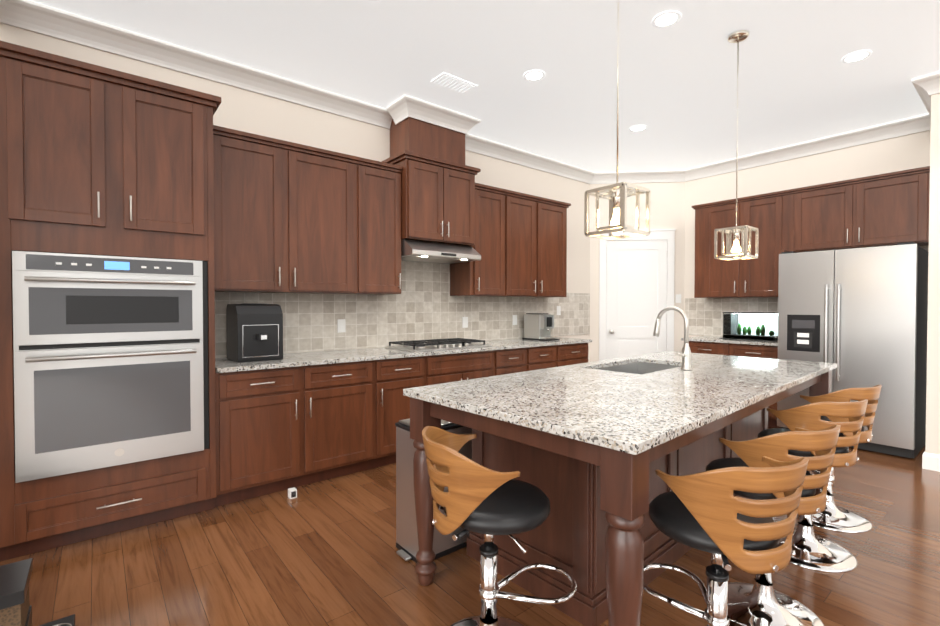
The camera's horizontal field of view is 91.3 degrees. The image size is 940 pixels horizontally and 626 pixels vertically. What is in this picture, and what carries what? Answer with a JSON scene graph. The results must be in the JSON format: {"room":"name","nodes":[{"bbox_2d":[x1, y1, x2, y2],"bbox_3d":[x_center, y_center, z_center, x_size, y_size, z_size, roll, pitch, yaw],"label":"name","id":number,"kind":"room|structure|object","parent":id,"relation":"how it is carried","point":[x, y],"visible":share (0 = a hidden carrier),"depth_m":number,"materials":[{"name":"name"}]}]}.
{"room":"kitchen","nodes":[
{"label":"kitchen","id":0,"kind":"room"},
{"bbox_2d":[0,23,589,361],"bbox_3d":[-0.213,-0.325,4.886,7.040,3.100,0.140,-1,1,-39],"label":"wall","id":1,"kind":"structure","parent":0,"point":[240,109],"depth_m":3.91,"materials":[{"name":"beige paint"}]},
{"bbox_2d":[213,129,288,292],"bbox_3d":[-1.667,-0.697,3.379,0.500,1.082,0.348,-1,1,-39],"label":"upper cabinet","id":2,"kind":"object","parent":1,"relation":"attached to","point":[251,174],"depth_m":3.26,"materials":[{"name":"brown wood"}]},
{"bbox_2d":[289,145,360,293],"bbox_3d":[-1.256,-0.703,3.714,0.560,1.082,0.348,-1,1,-39],"label":"upper cabinet","id":3,"kind":"object","parent":1,"relation":"attached to","point":[290,217],"depth_m":3.59,"materials":[{"name":"brown wood"}]},
{"bbox_2d":[357,157,402,294],"bbox_3d":[-0.871,-0.708,4.027,0.432,1.082,0.348,-1,1,-39],"label":"upper cabinet","id":4,"kind":"object","parent":1,"relation":"attached to","point":[378,185],"depth_m":3.89,"materials":[{"name":"brown wood"}]},
{"bbox_2d":[215,260,589,357],"bbox_3d":[-0.167,-0.174,4.830,4.658,0.976,0.008,-1,1,-39],"label":"backsplash","id":5,"kind":"structure","parent":1,"relation":"attached to","point":[424,305],"depth_m":4.46,"materials":[{"name":"tile"}]},
{"bbox_2d":[337,319,344,332],"bbox_3d":[-1.130,0.113,4.038,0.072,0.116,0.008,-1,1,-39],"label":"electrical outlet","id":6,"kind":"object","parent":5,"relation":"attached to","point":[340,325],"visible":1,"depth_m":4.03,"materials":[{"name":"white plastic"}]},
{"bbox_2d":[462,317,467,327],"bbox_3d":[-0.051,0.099,4.915,0.072,0.116,0.008,-1,1,-39],"label":"electrical outlet","id":7,"kind":"object","parent":5,"relation":"attached to","point":[464,322],"visible":1,"depth_m":4.91,"materials":[{"name":"white plastic"}]},
{"bbox_2d":[512,315,516,324],"bbox_3d":[0.526,0.082,5.386,0.072,0.116,0.008,-1,1,-39],"label":"electrical outlet","id":8,"kind":"object","parent":5,"relation":"attached to","point":[514,319],"visible":1,"depth_m":5.38,"materials":[{"name":"white plastic"}]},
{"bbox_2d":[557,306,560,314],"bbox_3d":[1.135,-0.031,5.879,0.072,0.116,0.009,-1,1,-39],"label":"electrical outlet","id":9,"kind":"object","parent":5,"relation":"attached to","point":[558,310],"visible":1,"depth_m":5.88,"materials":[{"name":"white plastic"}]},
{"bbox_2d":[382,117,480,245],"bbox_3d":[-0.365,-1.260,4.356,0.855,1.206,0.463,-1,1,-39],"label":"upper cabinet","id":10,"kind":"object","parent":1,"relation":"attached to","point":[437,189],"visible":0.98,"depth_m":4.18,"materials":[{"name":"brown wood"}]},
{"bbox_2d":[401,239,480,263],"bbox_3d":[-0.350,-0.577,4.349,0.769,0.156,0.508,-1,1,-39],"label":"range hood","id":11,"kind":"object","parent":10,"relation":"attached to","point":[425,251],"visible":0.96,"depth_m":4.18,"materials":[{"name":"silver metal"}]},
{"bbox_2d":[450,183,513,296],"bbox_3d":[0.111,-0.720,4.826,0.543,1.082,0.348,-1,1,-39],"label":"upper cabinet","id":12,"kind":"object","parent":1,"relation":"attached to","point":[492,275],"depth_m":4.71,"materials":[{"name":"brown wood"}]},
{"bbox_2d":[514,191,569,296],"bbox_3d":[0.631,-0.727,5.250,1.091,1.082,0.348,-1,1,-39],"label":"upper cabinet","id":13,"kind":"object","parent":1,"relation":"attached to","point":[520,246],"depth_m":5.15,"materials":[{"name":"brown wood"}]},
{"bbox_2d":[0,426,939,625],"bbox_3d":[0.859,1.351,0.085,11.470,0.100,9.300,-1,1,-39],"label":"floor","id":14,"kind":"structure","parent":0,"point":[322,553],"depth_m":2.25,"materials":[{"name":"brown wood"}]},
{"bbox_2d":[0,558,74,625],"bbox_3d":[-1.690,1.121,1.682,0.364,0.308,0.268,-1,1,-39],"label":"pet feeder","id":15,"kind":"object","parent":14,"relation":"on","point":[15,607],"visible":1,"depth_m":1.66,"materials":[{"name":"black plastic"},{"name":"clear plastic"},{"name":"stainless steel"}]},
{"bbox_2d":[0,41,220,560],"bbox_3d":[-2.159,-0.040,2.779,1.073,2.595,0.673,-1,1,-39],"label":"tall cabinet","id":16,"kind":"object","parent":14,"relation":"on","point":[99,160],"visible":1,"depth_m":2.51,"materials":[{"name":"brown wood"}]},
{"bbox_2d":[12,251,203,482],"bbox_3d":[-1.931,0.267,2.524,0.827,1.160,0.125,-1,1,-39],"label":"wall oven","id":17,"kind":"object","parent":16,"relation":"in","point":[108,361],"visible":1,"depth_m":2.48,"materials":[{"name":"silver metal"}]},
{"bbox_2d":[288,487,296,498],"bbox_3d":[-1.206,1.225,3.124,0.045,0.055,0.056,-1,1,-39],"label":"camera","id":18,"kind":"object","parent":14,"relation":"on","point":[292,493],"visible":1,"depth_m":3.11,"materials":[{"name":"white plastic"}]},
{"bbox_2d":[214,360,377,506],"bbox_3d":[-1.361,0.808,3.473,1.100,0.880,0.610,-1,1,-39],"label":"base cabinet","id":19,"kind":"object","parent":14,"relation":"on","point":[280,429],"depth_m":3.19,"materials":[{"name":"brown wood"}]},
{"bbox_2d":[378,356,429,466],"bbox_3d":[-0.750,0.800,3.970,0.476,0.880,0.610,-1,1,-39],"label":"base cabinet","id":20,"kind":"object","parent":14,"relation":"on","point":[395,375],"depth_m":3.70,"materials":[{"name":"brown wood"}]},
{"bbox_2d":[395,419,471,562],"bbox_3d":[-0.168,0.918,2.508,0.484,0.688,0.243,-1,1,-39],"label":"trash can","id":21,"kind":"object","parent":14,"relation":"on","point":[407,546],"visible":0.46,"depth_m":2.40,"materials":[{"name":"silver metal"}]},
{"bbox_2d":[430,350,497,384],"bbox_3d":[-0.260,0.794,4.369,0.788,0.880,0.610,-1,1,-39],"label":"base cabinet","id":22,"kind":"object","parent":14,"relation":"on","point":[445,368],"depth_m":4.14,"materials":[{"name":"brown wood"}]},
{"bbox_2d":[422,426,576,625],"bbox_3d":[0.120,0.855,1.720,0.598,0.840,0.469,0,1,-17],"label":"stool","id":23,"kind":"object","parent":14,"relation":"on","point":[489,504],"visible":1,"depth_m":1.60,"materials":[{"name":"wood"},{"name":"black vinyl"},{"name":"chrome"}]},
{"bbox_2d":[498,347,529,374],"bbox_3d":[0.218,0.787,4.758,0.444,0.880,0.610,-1,1,-39],"label":"base cabinet","id":24,"kind":"object","parent":14,"relation":"on","point":[509,360],"depth_m":4.54,"materials":[{"name":"brown wood"}]},
{"bbox_2d":[530,345,557,370],"bbox_3d":[0.566,0.783,5.042,0.455,0.880,0.610,-1,1,-39],"label":"base cabinet","id":25,"kind":"object","parent":14,"relation":"on","point":[542,357],"depth_m":4.82,"materials":[{"name":"brown wood"}]},
{"bbox_2d":[558,343,587,366],"bbox_3d":[0.964,0.778,5.365,0.570,0.880,0.610,-1,1,-39],"label":"base cabinet","id":26,"kind":"object","parent":14,"relation":"on","point":[568,354],"depth_m":5.11,"materials":[{"name":"brown wood"}]},
{"bbox_2d":[215,337,591,372],"bbox_3d":[-0.284,0.337,4.326,3.849,0.031,0.635,-1,1,-39],"label":"countertop","id":27,"kind":"structure","parent":26,"relation":"on","point":[224,365],"depth_m":3.68,"materials":[{"name":"stone"}]},
{"bbox_2d":[226,303,282,362],"bbox_3d":[-1.551,0.133,3.328,0.300,0.404,0.418,-1,1,-39],"label":"air fryer","id":28,"kind":"object","parent":27,"relation":"on","point":[254,331],"visible":0.98,"depth_m":3.23,"materials":[{"name":"black plastic"}]},
{"bbox_2d":[385,338,491,351],"bbox_3d":[-0.291,0.292,4.310,0.860,0.056,0.520,-1,1,-39],"label":"cooktop","id":29,"kind":"object","parent":27,"relation":"in","point":[433,344],"visible":1,"depth_m":4.19,"materials":[{"name":"silver metal"}]},
{"bbox_2d":[522,313,559,340],"bbox_3d":[0.815,0.154,5.285,0.230,0.300,0.370,-1,1,-39],"label":"coffee maker","id":30,"kind":"object","parent":27,"relation":"on","point":[538,326],"visible":1,"depth_m":5.22,"materials":[{"name":"silver plastic"}]},
{"bbox_2d":[410,362,831,625],"bbox_3d":[1.085,0.821,2.641,2.686,0.879,1.131,-1,1,-42],"label":"kitchen island","id":31,"kind":"object","parent":14,"relation":"on","point":[600,536],"visible":0.42,"depth_m":1.97,"materials":[{"name":"grey stone"}]},
{"bbox_2d":[403,351,836,454],"bbox_3d":[1.085,0.364,2.634,2.720,0.031,1.165,-1,1,-42],"label":"island countertop","id":32,"kind":"structure","parent":31,"relation":"on","point":[629,413],"depth_m":2.02,"materials":[{"name":"stone"}]},
{"bbox_2d":[599,362,680,374],"bbox_3d":[1.114,0.475,3.022,0.773,0.202,0.433,-1,1,-42],"label":"island sink","id":33,"kind":"object","parent":32,"relation":"in","point":[641,368],"visible":0.04,"depth_m":3.34,"materials":[{"name":"silver metal"}]},
{"bbox_2d":[653,306,691,369],"bbox_3d":[1.220,0.151,2.825,0.163,0.385,0.239,-1,1,-42],"label":"faucet","id":34,"kind":"object","parent":32,"relation":"on","point":[685,355],"visible":1,"depth_m":2.79,"materials":[{"name":"silver metal"}]},
{"bbox_2d":[643,456,808,625],"bbox_3d":[0.821,0.857,1.605,0.469,0.840,0.598,0,1,-17],"label":"stool","id":35,"kind":"object","parent":14,"relation":"on","point":[707,511],"visible":0.94,"depth_m":1.37,"materials":[{"name":"wood"},{"name":"black vinyl"},{"name":"chrome"}]},
{"bbox_2d":[689,341,779,427],"bbox_3d":[3.139,0.778,5.359,0.645,0.879,1.035,-1,1,-39],"label":"base cabinet","id":36,"kind":"object","parent":14,"relation":"on","point":[757,351],"visible":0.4,"depth_m":5.08,"materials":[{"name":"brown wood"}]},
{"bbox_2d":[681,336,777,345],"bbox_3d":[3.137,0.321,5.361,0.635,0.031,1.058,-1,1,-39],"label":"countertop","id":37,"kind":"structure","parent":36,"relation":"on","point":[716,339],"depth_m":5.17,"materials":[{"name":"stone"}]},
{"bbox_2d":[722,312,777,340],"bbox_3d":[3.265,0.148,5.332,0.290,0.312,0.590,-1,1,-39],"label":"fish tank","id":38,"kind":"object","parent":37,"relation":"on","point":[762,326],"visible":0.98,"depth_m":5.23,"materials":[{"name":"black"}]},
{"bbox_2d":[706,425,840,625],"bbox_3d":[1.219,0.851,1.982,0.469,0.840,0.598,0,1,-21],"label":"stool","id":39,"kind":"object","parent":14,"relation":"on","point":[760,601],"visible":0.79,"depth_m":1.81,"materials":[{"name":"wood"},{"name":"black vinyl"},{"name":"chrome"}]},
{"bbox_2d":[758,399,867,572],"bbox_3d":[1.776,0.843,2.496,0.469,0.840,0.598,0,1,-13],"label":"stool","id":40,"kind":"object","parent":14,"relation":"on","point":[813,551],"visible":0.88,"depth_m":2.29,"materials":[{"name":"wood"},{"name":"chrome"},{"name":"black vinyl"}]},
{"bbox_2d":[796,385,881,532],"bbox_3d":[2.184,0.837,2.884,0.469,0.840,0.598,0,1,-23],"label":"stool","id":41,"kind":"object","parent":14,"relation":"on","point":[832,516],"visible":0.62,"depth_m":2.67,"materials":[{"name":"wood"},{"name":"chrome"},{"name":"black vinyl"}]},
{"bbox_2d":[777,242,928,458],"bbox_3d":[3.681,0.309,4.441,0.913,1.821,0.990,-1,1,-39],"label":"fridge","id":42,"kind":"object","parent":14,"relation":"on","point":[859,316],"visible":0.79,"depth_m":4.07,"materials":[{"name":"silver metal"}]},
{"bbox_2d":[30,0,939,171],"bbox_3d":[0.859,-1.849,0.035,11.470,0.100,9.300,-1,1,-39],"label":"ceiling","id":43,"kind":"structure","parent":0,"point":[799,81],"depth_m":3.36,"materials":[{"name":"white paint"}]},
{"bbox_2d":[431,72,477,93],"bbox_3d":[-0.125,-1.850,3.714,0.340,0.012,0.180,-1,1,-39],"label":"ceiling vent","id":44,"kind":"object","parent":43,"relation":"in","point":[451,82],"visible":1,"depth_m":3.70,"materials":[{"name":"white metal"}]},
{"bbox_2d":[523,70,544,80],"bbox_3d":[0.501,-1.850,3.586,0.170,0.007,0.170,-1,1,-39],"label":"recessed light","id":45,"kind":"object","parent":43,"relation":"in","point":[534,75],"visible":1,"depth_m":3.58,"materials":[{"name":"white paint"}]},
{"bbox_2d":[584,0,650,239],"bbox_3d":[0.644,-1.083,1.999,0.199,1.490,0.199,-1,1,-39],"label":"pendant light","id":46,"kind":"object","parent":43,"relation":"hanging from","point":[617,194],"visible":1,"depth_m":1.99,"materials":[{"name":"silver metal"}]},
{"bbox_2d":[629,125,646,131],"bbox_3d":[1.701,-1.867,4.651,0.170,0.007,0.170,-1,1,-39],"label":"recessed light","id":47,"kind":"object","parent":43,"relation":"in","point":[637,128],"visible":1,"depth_m":4.66,"materials":[{"name":"white paint"}]},
{"bbox_2d":[652,11,680,27],"bbox_3d":[1.232,-1.839,2.883,0.170,0.007,0.170,-1,1,-39],"label":"recessed light","id":48,"kind":"object","parent":43,"relation":"in","point":[666,19],"visible":1,"depth_m":2.88,"materials":[{"name":"white paint"}]},
{"bbox_2d":[714,30,758,260],"bbox_3d":[1.784,-1.105,3.069,0.199,1.480,0.199,-1,1,-39],"label":"pendant light","id":49,"kind":"object","parent":43,"relation":"hanging from","point":[735,252],"visible":1,"depth_m":3.06,"materials":[{"name":"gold metal"}]},
{"bbox_2d":[841,50,871,62],"bbox_3d":[2.788,-1.846,3.315,0.170,0.007,0.170,-1,1,-39],"label":"recessed light","id":50,"kind":"object","parent":43,"relation":"in","point":[857,56],"visible":1,"depth_m":3.31,"materials":[{"name":"white paint"}]},
{"bbox_2d":[590,182,684,361],"bbox_3d":[2.272,-0.348,6.314,1.844,3.100,0.140,0,1,6],"label":"wall","id":51,"kind":"structure","parent":0,"point":[667,205],"depth_m":6.20,"materials":[{"name":"beige paint"}]},
{"bbox_2d":[0,0,939,183],"bbox_3d":[1.316,-1.775,2.857,6.600,0.133,4.900,-1,1,-39],"label":"crown molding","id":52,"kind":"structure","parent":51,"relation":"attached to","point":[29,15],"depth_m":3.96,"materials":[{"name":"white wood"}]},
{"bbox_2d":[599,229,675,360],"bbox_3d":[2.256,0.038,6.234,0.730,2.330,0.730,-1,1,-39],"label":"pantry door","id":53,"kind":"structure","parent":51,"relation":"in","point":[636,285],"depth_m":6.23,"materials":[{"name":"white wood"}]},
{"bbox_2d":[675,294,680,302],"bbox_3d":[2.804,-0.193,6.185,0.072,0.115,0.009,0,1,6],"label":"switch plate","id":54,"kind":"object","parent":51,"relation":"attached to","point":[677,298],"visible":1,"depth_m":6.18,"materials":[{"name":"white plastic"}]},
{"bbox_2d":[684,130,929,336],"bbox_3d":[3.645,-0.333,5.357,0.140,3.100,2.640,-1,1,-39],"label":"wall","id":55,"kind":"structure","parent":0,"point":[904,152],"depth_m":5.13,"materials":[{"name":"beige paint"}]},
{"bbox_2d":[685,297,777,336],"bbox_3d":[3.301,0.057,5.668,0.008,0.488,1.308,-1,1,-39],"label":"backsplash","id":56,"kind":"structure","parent":55,"relation":"attached to","point":[705,316],"depth_m":5.87,"materials":[{"name":"tile"}]},
{"bbox_2d":[692,190,791,297],"bbox_3d":[3.254,-0.744,5.425,0.368,1.121,1.040,-1,1,-39],"label":"upper cabinet","id":57,"kind":"object","parent":55,"relation":"attached to","point":[758,277],"depth_m":5.27,"materials":[{"name":"brown wood"}]},
{"bbox_2d":[792,166,929,252],"bbox_3d":[3.930,-0.968,4.592,0.368,0.646,1.100,-1,1,-39],"label":"upper cabinet","id":58,"kind":"object","parent":55,"relation":"attached to","point":[889,209],"depth_m":4.45,"materials":[{"name":"brown wood"}]},
{"bbox_2d":[925,93,939,454],"bbox_3d":[4.585,-0.302,3.402,1.150,3.100,1.580,-1,1,-39],"label":"wall","id":59,"kind":"structure","parent":0,"point":[933,394],"depth_m":3.63,"materials":[{"name":"beige paint"}]},
{"bbox_2d":[922,451,939,471],"bbox_3d":[1.316,1.191,2.904,6.600,0.130,4.900,-1,1,-39],"label":"baseboard","id":60,"kind":"structure","parent":59,"relation":"attached to","point":[930,461],"depth_m":3.64,"materials":[{"name":"white wood"}]}
]}

